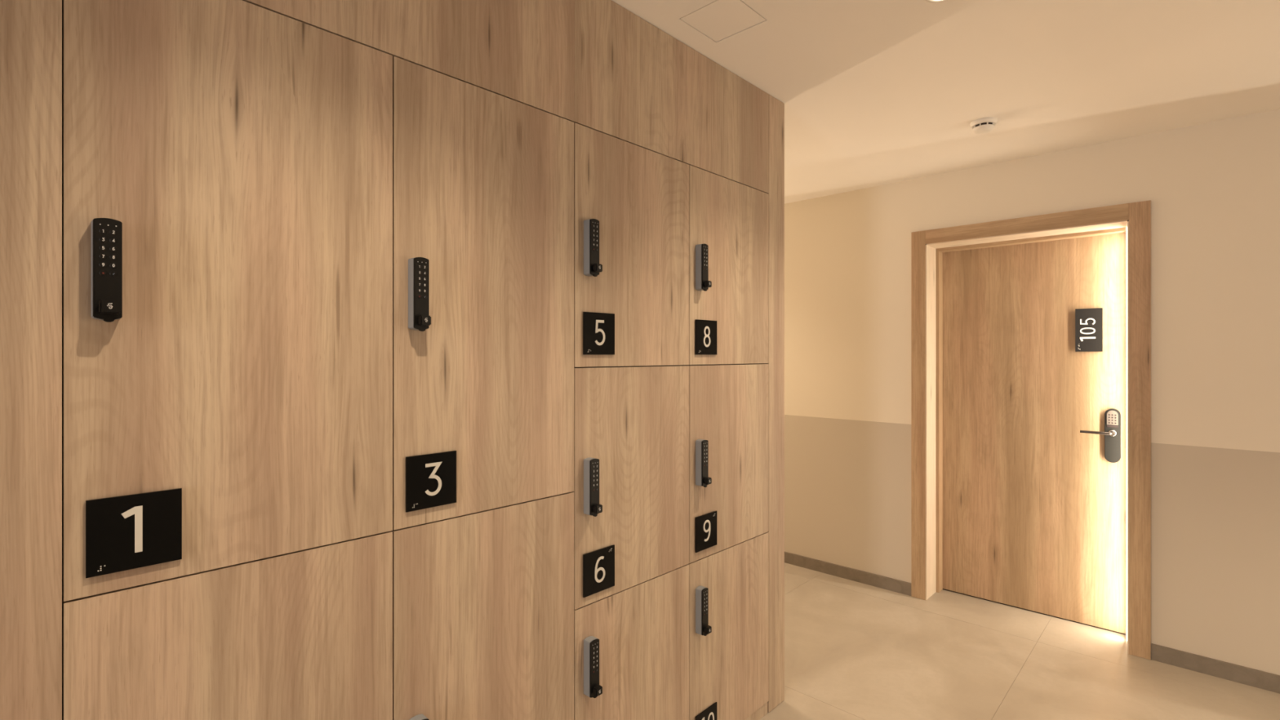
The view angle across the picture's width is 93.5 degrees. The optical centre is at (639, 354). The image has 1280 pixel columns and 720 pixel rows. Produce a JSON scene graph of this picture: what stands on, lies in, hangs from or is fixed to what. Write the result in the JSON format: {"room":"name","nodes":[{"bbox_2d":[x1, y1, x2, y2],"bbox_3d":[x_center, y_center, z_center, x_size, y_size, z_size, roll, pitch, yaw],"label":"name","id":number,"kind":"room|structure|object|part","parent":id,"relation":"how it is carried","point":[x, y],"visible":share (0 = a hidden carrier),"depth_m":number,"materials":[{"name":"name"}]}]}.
{"room":"hotel corridor","nodes":[
{"label":"hotel corridor","id":0,"kind":"room"},
{"bbox_2d":[611,0,1279,204],"bbox_3d":[-0.807,-1.050,0.693,10.325,0.050,7.605,0,0,43],"label":"ceiling","id":1,"kind":"structure","parent":0,"point":[873,93],"depth_m":2.16,"materials":[{"name":"paint"}]},
{"bbox_2d":[680,0,765,41],"bbox_3d":[0.255,-1.040,1.842,0.192,0.030,0.191,0,0,43],"label":"ceiling hatch","id":2,"kind":"object","parent":1,"relation":"attached to","point":[719,20],"visible":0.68,"depth_m":1.84,"materials":[{"name":"paint"}]},
{"bbox_2d":[925,0,947,2],"bbox_3d":[0.855,-1.022,1.700,0.094,0.006,0.094,0,0,43],"label":"recessed light","id":3,"kind":"object","parent":1,"relation":"in","point":[929,1],"visible":1,"depth_m":1.74,"materials":[{"name":"white plastic"}]},
{"bbox_2d":[969,117,997,133],"bbox_3d":[1.513,-1.002,2.650,0.104,0.046,0.104,0,0,43],"label":"smoke detector","id":4,"kind":"object","parent":1,"relation":"attached to","point":[984,125],"visible":1,"depth_m":2.62,"materials":[{"name":"white plastic"}]},
{"bbox_2d":[760,562,1279,719],"bbox_3d":[-0.722,1.434,0.784,10.325,0.050,7.855,0,0,43],"label":"floor","id":5,"kind":"structure","parent":0,"point":[854,650],"depth_m":2.70,"materials":[{"name":"porcelain tile"},{"name":"grout"}]},
{"bbox_2d":[0,0,62,719],"bbox_3d":[-2.179,0.192,-0.481,0.018,2.430,3.813,0,0,43],"label":"panel","id":6,"kind":"object","parent":5,"relation":"on","point":[31,30],"visible":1,"depth_m":0.88,"materials":[{"name":"brown wood"}]},
{"bbox_2d":[62,531,392,719],"bbox_3d":[-0.865,0.867,1.248,0.470,0.987,0.503,0,0,43],"label":"locker","id":7,"kind":"object","parent":5,"relation":"on","point":[304,634],"visible":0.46,"depth_m":1.08,"materials":[{"name":"brown wood"}]},
{"bbox_2d":[62,0,392,601],"bbox_3d":[-0.848,-0.130,1.232,0.517,1.003,0.503,0,0,43],"label":"locker","id":8,"kind":"object","parent":7,"relation":"on","point":[227,165],"visible":1,"depth_m":1.04,"materials":[{"name":"brown wood"}]},
{"bbox_3d":[-0.804,-0.073,0.912,0.014,0.021,0.024,0,0,43],"label":"knob","id":9,"kind":"part","parent":8,"relation":"part of","materials":[{"name":"black plastic"}]},
{"bbox_3d":[-0.805,0.282,0.962,0.004,0.118,0.118,0,0,43],"label":"number plate","id":10,"kind":"part","parent":8,"relation":"part of","materials":[{"name":"black plastic"}]},
{"bbox_2d":[390,491,573,719],"bbox_3d":[-0.503,0.867,1.599,0.517,0.987,0.500,0,0,43],"label":"locker","id":11,"kind":"object","parent":5,"relation":"on","point":[483,601],"visible":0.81,"depth_m":1.44,"materials":[{"name":"brown wood"}]},
{"bbox_2d":[392,56,573,529],"bbox_3d":[-0.503,-0.130,1.599,0.517,1.003,0.500,0,0,43],"label":"locker","id":12,"kind":"object","parent":11,"relation":"on","point":[483,180],"visible":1,"depth_m":1.42,"materials":[{"name":"brown wood"}]},
{"bbox_2d":[242,0,574,121],"bbox_3d":[-0.528,-0.829,1.276,0.018,0.389,1.004,0,0,43],"label":"panel","id":13,"kind":"object","parent":12,"relation":"on","point":[522,51],"visible":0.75,"depth_m":1.41,"materials":[{"name":"brown wood"}]},
{"bbox_3d":[-0.458,-0.073,1.280,0.014,0.021,0.024,0,0,43],"label":"knob","id":14,"kind":"part","parent":12,"relation":"part of","materials":[{"name":"black plastic"}]},
{"bbox_3d":[-0.460,0.278,1.330,0.004,0.118,0.118,0,0,43],"label":"number plate","id":15,"kind":"part","parent":12,"relation":"part of","materials":[{"name":"black plastic"}]},
{"bbox_2d":[573,564,688,719],"bbox_3d":[-0.161,1.028,1.964,0.517,0.664,0.498,0,0,43],"label":"locker","id":16,"kind":"object","parent":5,"relation":"on","point":[631,645],"visible":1,"depth_m":1.81,"materials":[{"name":"brown wood"}]},
{"bbox_3d":[-0.115,0.919,1.646,0.014,0.021,0.024,0,0,43],"label":"knob","id":17,"kind":"part","parent":16,"relation":"part of","materials":[{"name":"black plastic"}]},
{"bbox_2d":[572,364,688,609],"bbox_3d":[-0.161,0.365,1.964,0.517,0.659,0.498,0,0,43],"label":"locker","id":18,"kind":"object","parent":16,"relation":"on","point":[631,491],"visible":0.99,"depth_m":1.79,"materials":[{"name":"brown wood"}]},
{"bbox_3d":[-0.115,0.422,1.646,0.014,0.021,0.024,0,0,43],"label":"knob","id":19,"kind":"part","parent":18,"relation":"part of","materials":[{"name":"black plastic"}]},
{"bbox_3d":[-0.115,0.608,1.697,0.004,0.118,0.118,0,0,43],"label":"number plate","id":20,"kind":"part","parent":18,"relation":"part of","materials":[{"name":"black plastic"}]},
{"bbox_2d":[573,122,688,367],"bbox_3d":[-0.161,-0.299,1.964,0.517,0.666,0.498,0,0,43],"label":"locker","id":21,"kind":"object","parent":18,"relation":"on","point":[631,202],"visible":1,"depth_m":1.79,"materials":[{"name":"brown wood"}]},
{"bbox_3d":[-0.115,-0.237,1.646,0.014,0.021,0.024,0,0,43],"label":"knob","id":22,"kind":"part","parent":21,"relation":"part of","materials":[{"name":"black plastic"}]},
{"bbox_3d":[-0.115,-0.059,1.697,0.004,0.118,0.118,0,0,43],"label":"number plate","id":23,"kind":"part","parent":21,"relation":"part of","materials":[{"name":"black plastic"}]},
{"bbox_2d":[688,532,768,719],"bbox_3d":[0.181,1.028,2.328,0.517,0.664,0.497,0,0,43],"label":"locker","id":24,"kind":"object","parent":5,"relation":"on","point":[728,588],"visible":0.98,"depth_m":2.17,"materials":[{"name":"brown wood"}]},
{"bbox_3d":[0.227,1.273,2.062,0.004,0.118,0.118,0,0,43],"label":"number plate","id":25,"kind":"part","parent":24,"relation":"part of","materials":[{"name":"black plastic"}]},
{"bbox_3d":[0.227,0.919,2.010,0.014,0.021,0.024,0,0,43],"label":"knob","id":26,"kind":"part","parent":24,"relation":"part of","materials":[{"name":"black plastic"}]},
{"bbox_2d":[673,364,768,563],"bbox_3d":[0.181,0.365,2.328,0.517,0.659,0.497,0,0,43],"label":"locker","id":27,"kind":"object","parent":24,"relation":"on","point":[728,403],"visible":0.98,"depth_m":2.16,"materials":[{"name":"brown wood"}]},
{"bbox_3d":[0.227,0.605,2.062,0.004,0.118,0.118,0,0,43],"label":"number plate","id":28,"kind":"part","parent":27,"relation":"part of","materials":[{"name":"black plastic"}]},
{"bbox_3d":[0.227,0.422,2.010,0.014,0.021,0.024,0,0,43],"label":"knob","id":29,"kind":"part","parent":27,"relation":"part of","materials":[{"name":"black plastic"}]},
{"bbox_2d":[688,164,768,364],"bbox_3d":[0.181,-0.299,2.328,0.517,0.666,0.497,0,0,43],"label":"locker","id":30,"kind":"object","parent":27,"relation":"on","point":[728,219],"visible":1,"depth_m":2.15,"materials":[{"name":"brown wood"}]},
{"bbox_2d":[573,0,768,193],"bbox_3d":[0.157,-0.829,2.006,0.018,0.389,0.997,0,0,43],"label":"panel","id":31,"kind":"object","parent":30,"relation":"on","point":[636,83],"visible":0.83,"depth_m":1.91,"materials":[{"name":"brown wood"}]},
{"bbox_3d":[0.227,-0.059,2.062,0.004,0.118,0.118,0,0,43],"label":"number plate","id":32,"kind":"part","parent":30,"relation":"part of","materials":[{"name":"black plastic"}]},
{"bbox_3d":[0.227,-0.236,2.010,0.014,0.021,0.024,0,0,43],"label":"knob","id":33,"kind":"part","parent":30,"relation":"part of","materials":[{"name":"black plastic"}]},
{"bbox_2d":[745,702,767,719],"bbox_3d":[-0.190,1.385,1.641,0.019,0.046,1.999,0,0,43],"label":"plinth","id":34,"kind":"object","parent":5,"relation":"on","point":[761,712],"visible":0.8,"depth_m":2.32,"materials":[{"name":"brown wood"}]},
{"bbox_2d":[751,94,784,712],"bbox_3d":[0.369,0.192,2.576,0.490,2.430,0.119,0,0,43],"label":"end panel","id":35,"kind":"object","parent":5,"relation":"on","point":[775,363],"visible":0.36,"depth_m":2.41,"materials":[{"name":"brown wood"}]},
{"bbox_2d":[784,108,1279,675],"bbox_3d":[1.867,0.192,3.467,10.225,2.434,0.300,0,0,43],"label":"wall","id":36,"kind":"structure","parent":0,"point":[1212,188],"depth_m":2.77,"materials":[{"name":"paint"}]},
{"bbox_2d":[784,551,911,595],"bbox_3d":[-0.190,1.373,5.184,4.876,0.072,0.012,0,0,43],"label":"baseboard","id":37,"kind":"structure","parent":36,"relation":"attached to","point":[867,578],"depth_m":3.76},
{"bbox_2d":[911,200,1151,659],"bbox_3d":[2.069,0.348,3.248,1.064,2.121,0.296,0,0,43],"label":"door","id":38,"kind":"structure","parent":36,"relation":"in","point":[1031,335],"depth_m":3.27,"materials":[{"name":"brown wood"}]},
{"bbox_3d":[2.331,0.397,3.069,0.137,0.017,0.047,0,0,43],"label":"lever","id":39,"kind":"part","parent":38,"relation":"part of","materials":[{"name":"grey metal"}]},
{"bbox_2d":[1151,643,1279,693],"bbox_3d":[3.109,1.373,2.086,2.039,0.072,0.012,0,0,43],"label":"baseboard","id":40,"kind":"structure","parent":36,"relation":"attached to","point":[1266,681],"depth_m":2.63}
]}

